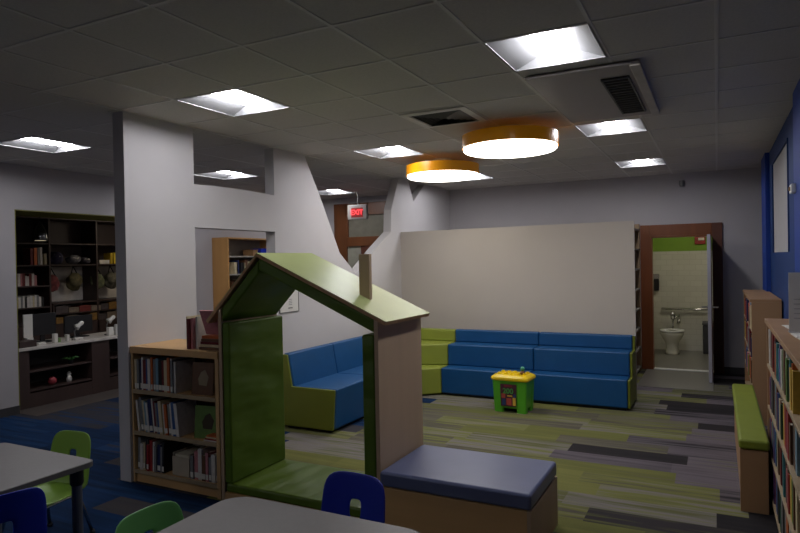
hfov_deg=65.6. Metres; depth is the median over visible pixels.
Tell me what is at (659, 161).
ceiling light
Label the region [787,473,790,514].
book
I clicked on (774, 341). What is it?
book
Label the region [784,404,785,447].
book
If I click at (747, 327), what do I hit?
book
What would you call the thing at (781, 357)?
book
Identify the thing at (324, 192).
ceiling light
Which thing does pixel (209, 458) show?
book
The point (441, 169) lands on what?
lamp
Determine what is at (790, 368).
book
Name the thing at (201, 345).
book
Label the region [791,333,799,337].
paper sheet
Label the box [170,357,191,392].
book
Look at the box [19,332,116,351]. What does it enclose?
countertop
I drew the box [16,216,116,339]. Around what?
wall shelving
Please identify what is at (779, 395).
book
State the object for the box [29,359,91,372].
shelf
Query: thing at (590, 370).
seating
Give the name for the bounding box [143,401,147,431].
book
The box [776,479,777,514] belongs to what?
book
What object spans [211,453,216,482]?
book
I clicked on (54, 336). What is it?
cup
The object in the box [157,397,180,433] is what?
book
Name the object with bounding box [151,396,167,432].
book
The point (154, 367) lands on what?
book
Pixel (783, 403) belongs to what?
book
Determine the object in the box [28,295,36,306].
book
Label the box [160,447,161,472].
book
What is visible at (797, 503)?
book
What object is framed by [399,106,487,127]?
ceiling vent
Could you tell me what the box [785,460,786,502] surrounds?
book
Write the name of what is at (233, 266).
book
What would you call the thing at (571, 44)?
ceiling light
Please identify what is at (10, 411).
baseboard
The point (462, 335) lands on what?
cushion
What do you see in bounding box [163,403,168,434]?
book
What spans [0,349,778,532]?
floor
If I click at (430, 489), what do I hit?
bench
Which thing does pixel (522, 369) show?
toy figure
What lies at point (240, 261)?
book
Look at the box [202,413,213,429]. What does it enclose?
picture
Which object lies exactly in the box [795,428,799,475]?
book
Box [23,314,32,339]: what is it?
paper holder
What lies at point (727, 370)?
baseboard
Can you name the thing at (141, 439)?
book
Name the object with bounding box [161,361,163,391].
book
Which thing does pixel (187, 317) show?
book
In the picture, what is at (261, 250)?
storage bin
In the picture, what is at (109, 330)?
cup
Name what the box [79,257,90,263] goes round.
cloth bundle
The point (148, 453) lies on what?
book
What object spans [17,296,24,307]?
book
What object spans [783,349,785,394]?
book
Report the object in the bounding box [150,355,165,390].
book
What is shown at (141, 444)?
book
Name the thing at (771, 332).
book
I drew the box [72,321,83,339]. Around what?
desk lamp
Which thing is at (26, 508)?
chair
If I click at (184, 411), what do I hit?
book
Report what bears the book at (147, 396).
on the bookcase at (175, 347)
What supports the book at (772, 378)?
on the bookcase at (790, 344)
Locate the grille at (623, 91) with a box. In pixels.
[601,75,645,113]
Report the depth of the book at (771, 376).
4.25 m
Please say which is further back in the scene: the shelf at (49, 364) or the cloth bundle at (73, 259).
the cloth bundle at (73, 259)
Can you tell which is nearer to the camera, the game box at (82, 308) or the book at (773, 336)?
the book at (773, 336)
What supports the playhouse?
on the floor at (667, 462)
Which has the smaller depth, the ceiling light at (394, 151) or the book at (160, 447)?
the book at (160, 447)
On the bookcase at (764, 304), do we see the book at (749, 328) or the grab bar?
the book at (749, 328)
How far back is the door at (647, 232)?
9.41 m
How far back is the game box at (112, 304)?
11.09 m
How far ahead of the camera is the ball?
8.19 m
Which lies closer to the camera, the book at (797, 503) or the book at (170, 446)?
the book at (797, 503)
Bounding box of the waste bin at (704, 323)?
[702,321,713,354]
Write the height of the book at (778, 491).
0.252 m
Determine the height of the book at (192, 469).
0.181 m
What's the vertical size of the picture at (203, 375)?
0.124 m
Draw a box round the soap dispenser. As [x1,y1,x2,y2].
[653,274,658,290]
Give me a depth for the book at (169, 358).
4.93 m
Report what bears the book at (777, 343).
on the bookcase at (790, 344)
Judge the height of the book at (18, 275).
0.195 m
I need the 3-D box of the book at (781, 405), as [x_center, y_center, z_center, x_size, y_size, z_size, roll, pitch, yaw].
[2.306,0.911,3.613,0.152,0.203,0.032,-1,1,27]
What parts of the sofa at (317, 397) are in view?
panel, backrest, seat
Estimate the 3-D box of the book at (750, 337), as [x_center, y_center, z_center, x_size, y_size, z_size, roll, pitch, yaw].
[3.801,0.860,6.584,0.140,0.200,0.080,-1,1,27]
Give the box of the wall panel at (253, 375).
[223,315,284,482]
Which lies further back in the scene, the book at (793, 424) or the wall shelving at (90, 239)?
the wall shelving at (90, 239)
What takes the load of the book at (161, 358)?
on the bookcase at (175, 347)
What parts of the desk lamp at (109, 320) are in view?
lamp shade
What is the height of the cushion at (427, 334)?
0.165 m
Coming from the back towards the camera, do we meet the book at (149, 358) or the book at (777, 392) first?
the book at (149, 358)
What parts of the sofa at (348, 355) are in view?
seat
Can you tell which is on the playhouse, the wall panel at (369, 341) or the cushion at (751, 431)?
the wall panel at (369, 341)
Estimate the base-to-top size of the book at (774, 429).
0.228 m
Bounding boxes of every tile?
[637,369,713,390]
[653,251,712,350]
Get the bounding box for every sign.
[348,192,367,219]
[788,272,799,332]
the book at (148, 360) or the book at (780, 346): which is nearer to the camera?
the book at (780, 346)
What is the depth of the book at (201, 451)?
4.81 m
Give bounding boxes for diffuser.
[407,170,477,181]
[464,139,556,157]
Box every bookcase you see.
[130,339,221,499]
[212,237,265,309]
[634,224,641,372]
[743,290,781,425]
[764,318,799,532]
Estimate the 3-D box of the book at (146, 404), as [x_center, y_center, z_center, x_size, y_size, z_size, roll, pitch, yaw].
[-2.004,1.227,5.146,0.044,0.241,0.229,-1,1,27]
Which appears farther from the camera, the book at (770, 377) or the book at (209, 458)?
the book at (209, 458)
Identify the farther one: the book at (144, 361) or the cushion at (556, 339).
the cushion at (556, 339)
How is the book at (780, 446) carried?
on the bookcase at (790, 344)
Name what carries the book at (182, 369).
on the bookcase at (175, 347)
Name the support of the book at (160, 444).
on the bookcase at (175, 347)
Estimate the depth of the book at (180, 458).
4.92 m
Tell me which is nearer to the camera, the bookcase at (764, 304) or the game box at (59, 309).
the bookcase at (764, 304)
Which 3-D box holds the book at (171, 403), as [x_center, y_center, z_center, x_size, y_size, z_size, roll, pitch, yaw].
[-1.748,1.209,5.004,0.057,0.270,0.209,-1,1,27]
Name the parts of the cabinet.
panel, panel, board, panel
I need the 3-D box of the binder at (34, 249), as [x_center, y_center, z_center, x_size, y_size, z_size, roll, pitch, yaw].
[-5.875,-0.160,9.896,0.200,0.270,0.050,-1,1,27]
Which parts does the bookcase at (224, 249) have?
panel, panel, shelf, panel, panel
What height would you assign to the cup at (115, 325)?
0.150 m
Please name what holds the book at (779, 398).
on the bookcase at (790, 344)
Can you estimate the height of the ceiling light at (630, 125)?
0.124 m
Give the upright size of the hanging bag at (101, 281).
0.432 m
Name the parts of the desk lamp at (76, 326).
lamp shade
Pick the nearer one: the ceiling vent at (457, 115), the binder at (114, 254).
the ceiling vent at (457, 115)
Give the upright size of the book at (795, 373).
0.210 m
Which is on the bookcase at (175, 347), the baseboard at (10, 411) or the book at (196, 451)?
the book at (196, 451)
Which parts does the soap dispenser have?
tank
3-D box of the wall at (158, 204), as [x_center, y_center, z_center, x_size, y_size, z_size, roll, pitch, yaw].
[-0.709,0.194,8.198,0.125,3.040,6.950,-1,1,27]
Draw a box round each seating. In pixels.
[421,328,456,394]
[441,329,539,398]
[532,332,636,410]
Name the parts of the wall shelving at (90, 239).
shelf, shelf, shelf, shelf, panel, shelf, shelf, low bookcase, shelf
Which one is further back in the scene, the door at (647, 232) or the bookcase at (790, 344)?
the door at (647, 232)
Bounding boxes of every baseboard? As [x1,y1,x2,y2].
[0,405,19,417]
[724,367,744,374]
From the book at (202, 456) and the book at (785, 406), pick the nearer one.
the book at (785, 406)
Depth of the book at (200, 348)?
4.75 m
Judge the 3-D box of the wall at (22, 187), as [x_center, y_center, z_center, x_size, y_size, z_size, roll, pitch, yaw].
[-5.184,0.166,6.720,0.150,3.290,13.650,-1,1,27]
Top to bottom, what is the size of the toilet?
0.740 m
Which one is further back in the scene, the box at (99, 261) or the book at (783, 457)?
the box at (99, 261)
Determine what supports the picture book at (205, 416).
on the bookcase at (175, 347)
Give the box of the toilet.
[660,311,683,354]
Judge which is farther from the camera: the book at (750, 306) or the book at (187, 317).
the book at (750, 306)
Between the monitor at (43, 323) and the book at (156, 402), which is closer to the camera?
the book at (156, 402)
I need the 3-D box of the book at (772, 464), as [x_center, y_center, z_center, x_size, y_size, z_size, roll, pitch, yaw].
[2.660,1.474,4.294,0.143,0.233,0.032,-1,1,27]
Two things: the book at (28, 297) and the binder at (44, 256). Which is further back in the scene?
the binder at (44, 256)
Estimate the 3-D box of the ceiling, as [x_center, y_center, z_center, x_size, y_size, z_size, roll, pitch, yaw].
[-1.493,-1.291,4.809,8.200,0.024,13.650,-1,1,27]
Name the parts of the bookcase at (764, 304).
panel, panel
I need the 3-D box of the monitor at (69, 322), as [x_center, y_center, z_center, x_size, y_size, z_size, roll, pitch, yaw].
[-4.631,0.857,8.915,0.180,0.310,0.440,-1,1,27]
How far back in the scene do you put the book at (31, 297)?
9.80 m
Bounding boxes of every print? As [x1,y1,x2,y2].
[501,385,515,405]
[794,299,799,318]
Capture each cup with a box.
[52,333,57,342]
[65,334,69,340]
[106,327,113,335]
[114,324,116,334]
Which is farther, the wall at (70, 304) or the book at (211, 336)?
the wall at (70, 304)
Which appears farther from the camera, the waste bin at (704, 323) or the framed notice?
the waste bin at (704, 323)
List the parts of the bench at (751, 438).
panel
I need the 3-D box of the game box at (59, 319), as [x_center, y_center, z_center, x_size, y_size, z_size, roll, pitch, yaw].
[-5.670,0.888,10.267,0.240,0.102,0.202,-1,1,27]
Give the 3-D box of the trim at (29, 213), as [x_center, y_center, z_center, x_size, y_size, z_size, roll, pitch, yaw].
[-4.467,0.534,8.831,0.799,2.490,2.450,-1,1,27]
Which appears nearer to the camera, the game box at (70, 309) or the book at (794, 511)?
the book at (794, 511)
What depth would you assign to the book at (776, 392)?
3.90 m
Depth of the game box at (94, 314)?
10.76 m
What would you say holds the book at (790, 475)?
on the bookcase at (790, 344)
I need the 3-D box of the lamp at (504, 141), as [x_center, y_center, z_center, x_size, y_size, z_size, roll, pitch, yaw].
[1.057,-1.222,5.974,0.920,0.237,0.920,-1,1,27]
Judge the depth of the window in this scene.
6.47 m
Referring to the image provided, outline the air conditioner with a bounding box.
[525,59,659,122]
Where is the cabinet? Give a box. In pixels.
[19,332,118,409]
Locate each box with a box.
[19,340,36,347]
[54,305,67,313]
[56,316,62,323]
[68,307,78,312]
[70,305,90,311]
[81,312,96,319]
[91,305,100,310]
[98,260,108,263]
[99,303,108,309]
[99,311,116,318]
[99,313,106,319]
[100,301,116,308]
[242,250,257,255]
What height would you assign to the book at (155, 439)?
0.251 m
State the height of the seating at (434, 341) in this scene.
0.805 m
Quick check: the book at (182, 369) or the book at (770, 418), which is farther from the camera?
the book at (182, 369)
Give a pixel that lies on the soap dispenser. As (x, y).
(655, 276)
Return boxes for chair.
[0,487,46,532]
[2,430,94,532]
[115,501,183,532]
[321,471,384,522]
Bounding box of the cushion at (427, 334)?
[421,328,455,340]
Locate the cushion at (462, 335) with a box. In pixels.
[456,329,539,344]
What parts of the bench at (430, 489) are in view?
panel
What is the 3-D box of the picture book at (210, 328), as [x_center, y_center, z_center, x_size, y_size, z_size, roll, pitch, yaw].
[-1.453,0.432,4.795,0.180,0.193,0.083,-1,1,27]
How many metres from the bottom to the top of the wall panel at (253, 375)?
1.205 m
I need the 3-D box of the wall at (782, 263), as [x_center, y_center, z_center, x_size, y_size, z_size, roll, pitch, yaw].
[2.251,0.058,2.922,0.150,3.290,13.650,-1,1,27]
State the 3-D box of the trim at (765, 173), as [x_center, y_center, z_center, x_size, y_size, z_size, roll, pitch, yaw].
[4.767,0.092,8.067,0.050,3.040,0.700,-1,1,27]
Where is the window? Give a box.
[771,138,789,252]
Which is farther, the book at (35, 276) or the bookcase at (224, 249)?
the bookcase at (224, 249)
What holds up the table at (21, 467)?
on the floor at (667, 462)
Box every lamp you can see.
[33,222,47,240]
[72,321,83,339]
[104,315,114,334]
[406,158,478,181]
[462,124,558,157]
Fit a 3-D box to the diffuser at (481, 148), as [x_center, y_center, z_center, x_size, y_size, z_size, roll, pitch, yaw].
[1.058,-1.170,5.974,0.888,0.132,0.888,-1,1,27]
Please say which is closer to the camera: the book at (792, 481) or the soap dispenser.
the book at (792, 481)
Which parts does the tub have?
label panel, lid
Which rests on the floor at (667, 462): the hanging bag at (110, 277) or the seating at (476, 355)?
the seating at (476, 355)
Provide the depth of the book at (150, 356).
5.07 m
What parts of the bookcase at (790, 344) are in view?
panel, shelf, panel, shelf, shelf, shelf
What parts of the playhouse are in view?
wall panel, board, wall panel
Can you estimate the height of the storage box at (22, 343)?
0.080 m
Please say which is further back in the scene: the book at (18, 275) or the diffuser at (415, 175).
the book at (18, 275)
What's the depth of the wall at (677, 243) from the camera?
11.65 m
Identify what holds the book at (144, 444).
on the bookcase at (175, 347)
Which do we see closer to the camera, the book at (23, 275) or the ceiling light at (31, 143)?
the ceiling light at (31, 143)
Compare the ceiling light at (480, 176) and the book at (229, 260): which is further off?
the book at (229, 260)
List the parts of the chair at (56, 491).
leg, seat, under frame, backrest, leg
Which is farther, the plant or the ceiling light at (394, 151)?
the plant
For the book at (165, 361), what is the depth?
4.95 m
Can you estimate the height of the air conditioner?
0.041 m
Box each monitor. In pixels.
[32,312,55,341]
[63,314,92,337]
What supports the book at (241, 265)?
on the bookcase at (224, 249)
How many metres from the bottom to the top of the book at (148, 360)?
0.260 m
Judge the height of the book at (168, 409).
0.248 m
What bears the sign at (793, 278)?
on the bookcase at (790, 344)
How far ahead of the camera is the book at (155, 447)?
5.01 m
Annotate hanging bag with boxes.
[43,268,59,291]
[66,266,82,290]
[90,269,104,288]
[103,265,115,288]
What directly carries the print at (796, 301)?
attached to the sign at (793, 278)
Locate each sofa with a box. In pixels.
[283,343,363,431]
[329,336,362,374]
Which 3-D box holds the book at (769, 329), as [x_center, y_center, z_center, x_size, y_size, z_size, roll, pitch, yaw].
[2.696,0.574,4.380,0.155,0.250,0.071,-1,1,27]
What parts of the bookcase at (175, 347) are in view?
panel, panel, shelf, shelf, shelf, panel, panel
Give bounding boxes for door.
[334,201,385,267]
[640,222,723,382]
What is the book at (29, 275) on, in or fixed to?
on the wall shelving at (90, 239)
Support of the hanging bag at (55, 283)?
hanging from the wall shelving at (90, 239)
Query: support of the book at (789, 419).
on the bookcase at (790, 344)
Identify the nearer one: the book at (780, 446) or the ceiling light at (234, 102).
the book at (780, 446)
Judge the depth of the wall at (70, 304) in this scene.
10.84 m
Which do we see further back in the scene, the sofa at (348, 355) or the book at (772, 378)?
the sofa at (348, 355)
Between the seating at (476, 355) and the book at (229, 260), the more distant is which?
the book at (229, 260)
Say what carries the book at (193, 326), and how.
on the bookcase at (175, 347)
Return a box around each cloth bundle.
[51,252,62,264]
[65,255,80,263]
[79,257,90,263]
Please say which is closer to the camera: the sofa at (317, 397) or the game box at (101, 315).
the sofa at (317, 397)
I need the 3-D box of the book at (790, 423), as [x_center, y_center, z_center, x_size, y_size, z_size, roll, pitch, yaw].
[2.090,0.919,3.196,0.142,0.204,0.065,-1,1,27]
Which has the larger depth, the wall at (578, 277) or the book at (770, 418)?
the wall at (578, 277)
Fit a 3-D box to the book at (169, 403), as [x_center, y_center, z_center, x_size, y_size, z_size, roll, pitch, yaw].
[-1.761,1.212,5.037,0.040,0.262,0.250,-1,1,27]
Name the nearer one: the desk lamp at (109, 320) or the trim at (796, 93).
the trim at (796, 93)
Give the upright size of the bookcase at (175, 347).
1.115 m
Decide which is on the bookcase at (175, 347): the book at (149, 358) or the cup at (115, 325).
the book at (149, 358)
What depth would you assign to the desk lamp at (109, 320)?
9.11 m
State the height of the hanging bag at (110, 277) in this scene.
0.432 m
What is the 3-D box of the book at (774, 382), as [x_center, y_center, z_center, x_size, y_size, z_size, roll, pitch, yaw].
[2.546,0.886,4.078,0.147,0.236,0.051,-1,1,27]
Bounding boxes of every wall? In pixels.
[0,162,265,408]
[54,297,116,316]
[112,111,449,481]
[321,167,762,367]
[401,221,636,399]
[653,236,711,251]
[769,107,794,318]
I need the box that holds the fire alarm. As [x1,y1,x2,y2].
[695,237,705,243]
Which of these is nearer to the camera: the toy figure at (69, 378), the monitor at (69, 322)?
the toy figure at (69, 378)
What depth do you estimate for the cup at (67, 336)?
8.42 m
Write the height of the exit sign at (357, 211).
0.495 m
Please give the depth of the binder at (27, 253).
9.81 m
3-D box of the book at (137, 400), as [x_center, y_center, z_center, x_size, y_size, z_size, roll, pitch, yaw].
[-2.100,1.220,5.186,0.050,0.256,0.223,-1,1,27]
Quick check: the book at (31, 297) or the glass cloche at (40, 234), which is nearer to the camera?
the glass cloche at (40, 234)
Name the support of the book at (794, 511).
on the bookcase at (790, 344)
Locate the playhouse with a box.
[206,253,429,517]
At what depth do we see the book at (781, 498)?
3.70 m
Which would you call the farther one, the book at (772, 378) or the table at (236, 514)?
the book at (772, 378)
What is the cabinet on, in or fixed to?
on the floor at (667, 462)
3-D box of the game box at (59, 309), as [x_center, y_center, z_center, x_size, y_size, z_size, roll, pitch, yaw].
[-5.670,0.714,10.273,0.240,0.119,0.219,-1,1,27]
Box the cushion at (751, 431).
[732,384,769,450]
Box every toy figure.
[66,371,71,381]
[520,367,524,374]
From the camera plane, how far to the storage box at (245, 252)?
10.97 m
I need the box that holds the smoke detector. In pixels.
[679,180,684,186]
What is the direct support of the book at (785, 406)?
on the bookcase at (790, 344)
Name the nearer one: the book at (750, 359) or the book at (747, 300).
the book at (750, 359)
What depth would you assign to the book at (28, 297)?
9.76 m
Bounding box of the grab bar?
[661,307,707,310]
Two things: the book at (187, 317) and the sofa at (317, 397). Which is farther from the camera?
the sofa at (317, 397)
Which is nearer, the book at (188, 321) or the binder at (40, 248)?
the book at (188, 321)
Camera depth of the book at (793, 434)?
3.17 m
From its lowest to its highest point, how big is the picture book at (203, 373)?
0.250 m
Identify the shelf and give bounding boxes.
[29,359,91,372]
[30,376,91,391]
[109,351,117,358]
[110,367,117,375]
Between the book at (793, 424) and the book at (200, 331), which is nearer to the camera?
the book at (793, 424)
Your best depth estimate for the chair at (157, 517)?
2.71 m
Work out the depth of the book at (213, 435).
4.75 m
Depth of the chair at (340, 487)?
2.95 m
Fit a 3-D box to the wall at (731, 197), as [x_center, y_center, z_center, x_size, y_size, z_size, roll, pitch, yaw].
[1.737,-0.001,10.932,8.650,3.290,0.150,-1,1,27]
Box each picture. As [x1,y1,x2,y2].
[198,370,208,385]
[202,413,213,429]
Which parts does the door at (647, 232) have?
handle, frame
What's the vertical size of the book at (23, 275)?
0.197 m
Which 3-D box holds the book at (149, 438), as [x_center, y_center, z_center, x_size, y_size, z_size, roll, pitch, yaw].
[-2.019,1.534,5.166,0.034,0.257,0.218,-1,1,27]
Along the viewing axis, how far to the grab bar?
11.53 m
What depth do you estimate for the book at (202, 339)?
4.74 m
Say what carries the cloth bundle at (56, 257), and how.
on the wall shelving at (90, 239)
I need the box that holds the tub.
[491,370,535,413]
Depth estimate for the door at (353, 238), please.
12.13 m
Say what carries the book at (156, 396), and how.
on the bookcase at (175, 347)
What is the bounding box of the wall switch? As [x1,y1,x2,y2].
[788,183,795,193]
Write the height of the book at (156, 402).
0.249 m
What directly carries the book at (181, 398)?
on the bookcase at (175, 347)
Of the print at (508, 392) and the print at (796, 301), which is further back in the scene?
the print at (508, 392)
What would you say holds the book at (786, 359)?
on the bookcase at (790, 344)
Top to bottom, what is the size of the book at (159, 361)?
0.250 m
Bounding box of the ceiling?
[0,0,799,199]
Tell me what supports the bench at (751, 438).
on the floor at (667, 462)
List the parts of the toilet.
seat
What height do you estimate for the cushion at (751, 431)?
0.068 m
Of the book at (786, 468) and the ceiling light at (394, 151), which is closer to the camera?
the book at (786, 468)
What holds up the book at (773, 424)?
on the bookcase at (790, 344)
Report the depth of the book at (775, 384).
4.04 m
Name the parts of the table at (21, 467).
leg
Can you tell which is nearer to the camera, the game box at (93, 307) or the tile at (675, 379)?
the tile at (675, 379)
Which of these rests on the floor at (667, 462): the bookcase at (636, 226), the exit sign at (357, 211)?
the bookcase at (636, 226)
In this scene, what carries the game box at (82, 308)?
on the wall shelving at (90, 239)
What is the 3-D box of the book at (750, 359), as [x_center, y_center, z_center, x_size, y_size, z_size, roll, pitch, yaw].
[3.883,1.135,6.708,0.157,0.245,0.111,-1,1,27]
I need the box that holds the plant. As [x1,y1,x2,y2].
[61,356,78,363]
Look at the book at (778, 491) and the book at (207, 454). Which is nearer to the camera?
the book at (778, 491)
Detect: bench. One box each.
[380,445,557,532]
[732,384,769,514]
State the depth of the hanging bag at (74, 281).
10.50 m
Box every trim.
[14,209,114,404]
[761,152,770,291]
[793,79,799,271]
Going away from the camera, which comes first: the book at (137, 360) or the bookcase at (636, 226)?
the book at (137, 360)
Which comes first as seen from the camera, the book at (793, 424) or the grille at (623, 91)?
the book at (793, 424)
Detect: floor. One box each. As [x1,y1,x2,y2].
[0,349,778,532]
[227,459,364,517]
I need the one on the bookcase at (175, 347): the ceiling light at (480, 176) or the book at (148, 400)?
the book at (148, 400)
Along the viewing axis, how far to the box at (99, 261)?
10.93 m
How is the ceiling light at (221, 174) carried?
attached to the ceiling
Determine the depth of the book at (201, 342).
4.74 m
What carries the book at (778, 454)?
on the bookcase at (790, 344)
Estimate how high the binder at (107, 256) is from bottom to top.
0.190 m
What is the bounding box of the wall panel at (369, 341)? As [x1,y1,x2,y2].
[362,332,376,477]
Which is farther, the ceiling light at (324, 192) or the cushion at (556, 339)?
the ceiling light at (324, 192)
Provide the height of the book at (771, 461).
0.253 m
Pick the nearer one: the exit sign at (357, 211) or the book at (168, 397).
the book at (168, 397)
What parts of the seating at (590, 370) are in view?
panel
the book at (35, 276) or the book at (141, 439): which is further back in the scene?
the book at (35, 276)
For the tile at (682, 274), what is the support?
attached to the wall at (677, 243)
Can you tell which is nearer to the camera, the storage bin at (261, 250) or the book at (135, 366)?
the book at (135, 366)
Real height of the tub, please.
0.448 m
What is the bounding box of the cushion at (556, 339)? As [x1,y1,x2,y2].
[539,332,632,348]
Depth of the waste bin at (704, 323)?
11.11 m
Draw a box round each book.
[17,274,19,285]
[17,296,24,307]
[22,274,24,285]
[25,274,31,285]
[25,296,29,307]
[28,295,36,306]
[30,296,32,306]
[34,275,36,285]
[134,358,140,388]
[135,399,141,430]
[136,359,140,389]
[138,436,148,468]
[139,395,155,430]
[140,359,141,389]
[140,442,145,469]
[141,355,161,389]
[141,396,158,430]
[143,360,145,389]
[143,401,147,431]
[143,443,145,469]
[145,402,149,431]
[146,358,149,389]
[146,437,154,469]
[147,359,150,390]
[147,397,155,432]
[147,444,149,470]
[149,438,159,470]
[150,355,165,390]
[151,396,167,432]
[153,359,155,390]
[153,397,171,432]
[153,439,167,470]
[154,402,158,433]
[154,445,156,471]
[155,356,173,391]
[156,403,159,433]
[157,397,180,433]
[157,443,161,471]
[158,359,166,391]
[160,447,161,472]
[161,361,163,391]
[162,398,181,433]
[162,440,184,473]
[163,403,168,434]
[164,360,166,392]
[166,356,178,392]
[167,404,171,434]
[169,403,172,435]
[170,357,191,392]
[170,399,188,435]
[172,444,204,477]
[173,358,194,393]
[173,399,196,436]
[186,315,200,334]
[186,318,190,348]
[190,454,194,478]
[191,318,195,348]
[191,362,214,395]
[194,405,215,437]
[194,450,197,479]
[195,316,209,348]
[198,446,215,480]
[199,310,217,334]
[199,347,218,350]
[200,341,218,344]
[200,344,218,347]
[201,338,218,341]
[201,454,205,481]
[202,334,218,338]
[205,449,216,481]
[207,433,215,437]
[208,457,211,481]
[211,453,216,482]
[229,260,238,273]
[229,262,237,273]
[239,260,246,266]
[239,263,244,273]
[746,299,748,320]
[747,327,749,348]
[749,328,751,351]
[750,306,751,328]
[750,337,751,356]
[750,359,751,382]
[769,329,770,365]
[770,377,770,408]
[770,418,770,447]
[771,332,771,367]
[771,376,772,412]
[771,461,771,491]
[772,333,774,371]
[772,378,773,414]
[772,464,772,493]
[773,424,774,462]
[773,468,774,503]
[774,341,774,374]
[774,382,774,417]
[774,429,776,466]
[775,384,775,418]
[776,342,779,380]
[776,392,776,425]
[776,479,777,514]
[777,392,778,428]
[777,436,779,474]
[777,483,779,523]
[778,393,780,430]
[779,344,782,387]
[779,398,781,434]
[780,349,782,389]
[780,404,783,439]
[780,446,781,484]
[780,495,781,532]
[781,498,782,532]
[782,452,785,496]
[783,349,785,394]
[783,403,783,437]
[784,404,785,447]
[785,358,788,401]
[785,406,786,451]
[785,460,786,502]
[786,468,787,507]
[787,411,792,459]
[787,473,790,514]
[789,367,791,409]
[789,422,792,464]
[790,475,791,520]
[792,370,799,413]
[792,481,792,523]
[793,424,794,468]
[793,434,793,465]
[793,484,795,529]
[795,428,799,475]
[795,490,799,532]
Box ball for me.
[48,377,56,384]
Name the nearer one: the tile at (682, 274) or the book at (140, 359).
the book at (140, 359)
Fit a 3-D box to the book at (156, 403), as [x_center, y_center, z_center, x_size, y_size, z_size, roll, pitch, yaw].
[-1.900,1.223,5.078,0.037,0.246,0.202,-1,1,27]
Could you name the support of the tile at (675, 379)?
on the floor at (667, 462)
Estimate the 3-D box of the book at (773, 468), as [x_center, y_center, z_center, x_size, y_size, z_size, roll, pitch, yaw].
[2.586,1.462,4.157,0.141,0.262,0.065,-1,1,27]
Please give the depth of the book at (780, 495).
3.74 m
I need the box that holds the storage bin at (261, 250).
[251,248,265,252]
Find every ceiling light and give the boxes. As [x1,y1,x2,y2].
[0,137,92,152]
[175,89,290,116]
[194,171,255,178]
[318,189,352,194]
[355,145,423,158]
[464,174,492,180]
[485,23,607,71]
[575,118,647,136]
[614,158,665,167]
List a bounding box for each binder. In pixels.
[22,248,32,264]
[26,248,36,264]
[35,247,42,264]
[37,248,39,264]
[42,254,46,264]
[104,253,112,263]
[113,253,115,263]
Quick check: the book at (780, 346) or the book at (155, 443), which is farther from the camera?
the book at (155, 443)
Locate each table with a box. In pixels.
[0,443,92,532]
[157,497,419,532]
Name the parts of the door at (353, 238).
glass, transom glass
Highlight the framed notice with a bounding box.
[279,290,298,313]
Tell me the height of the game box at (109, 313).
0.121 m

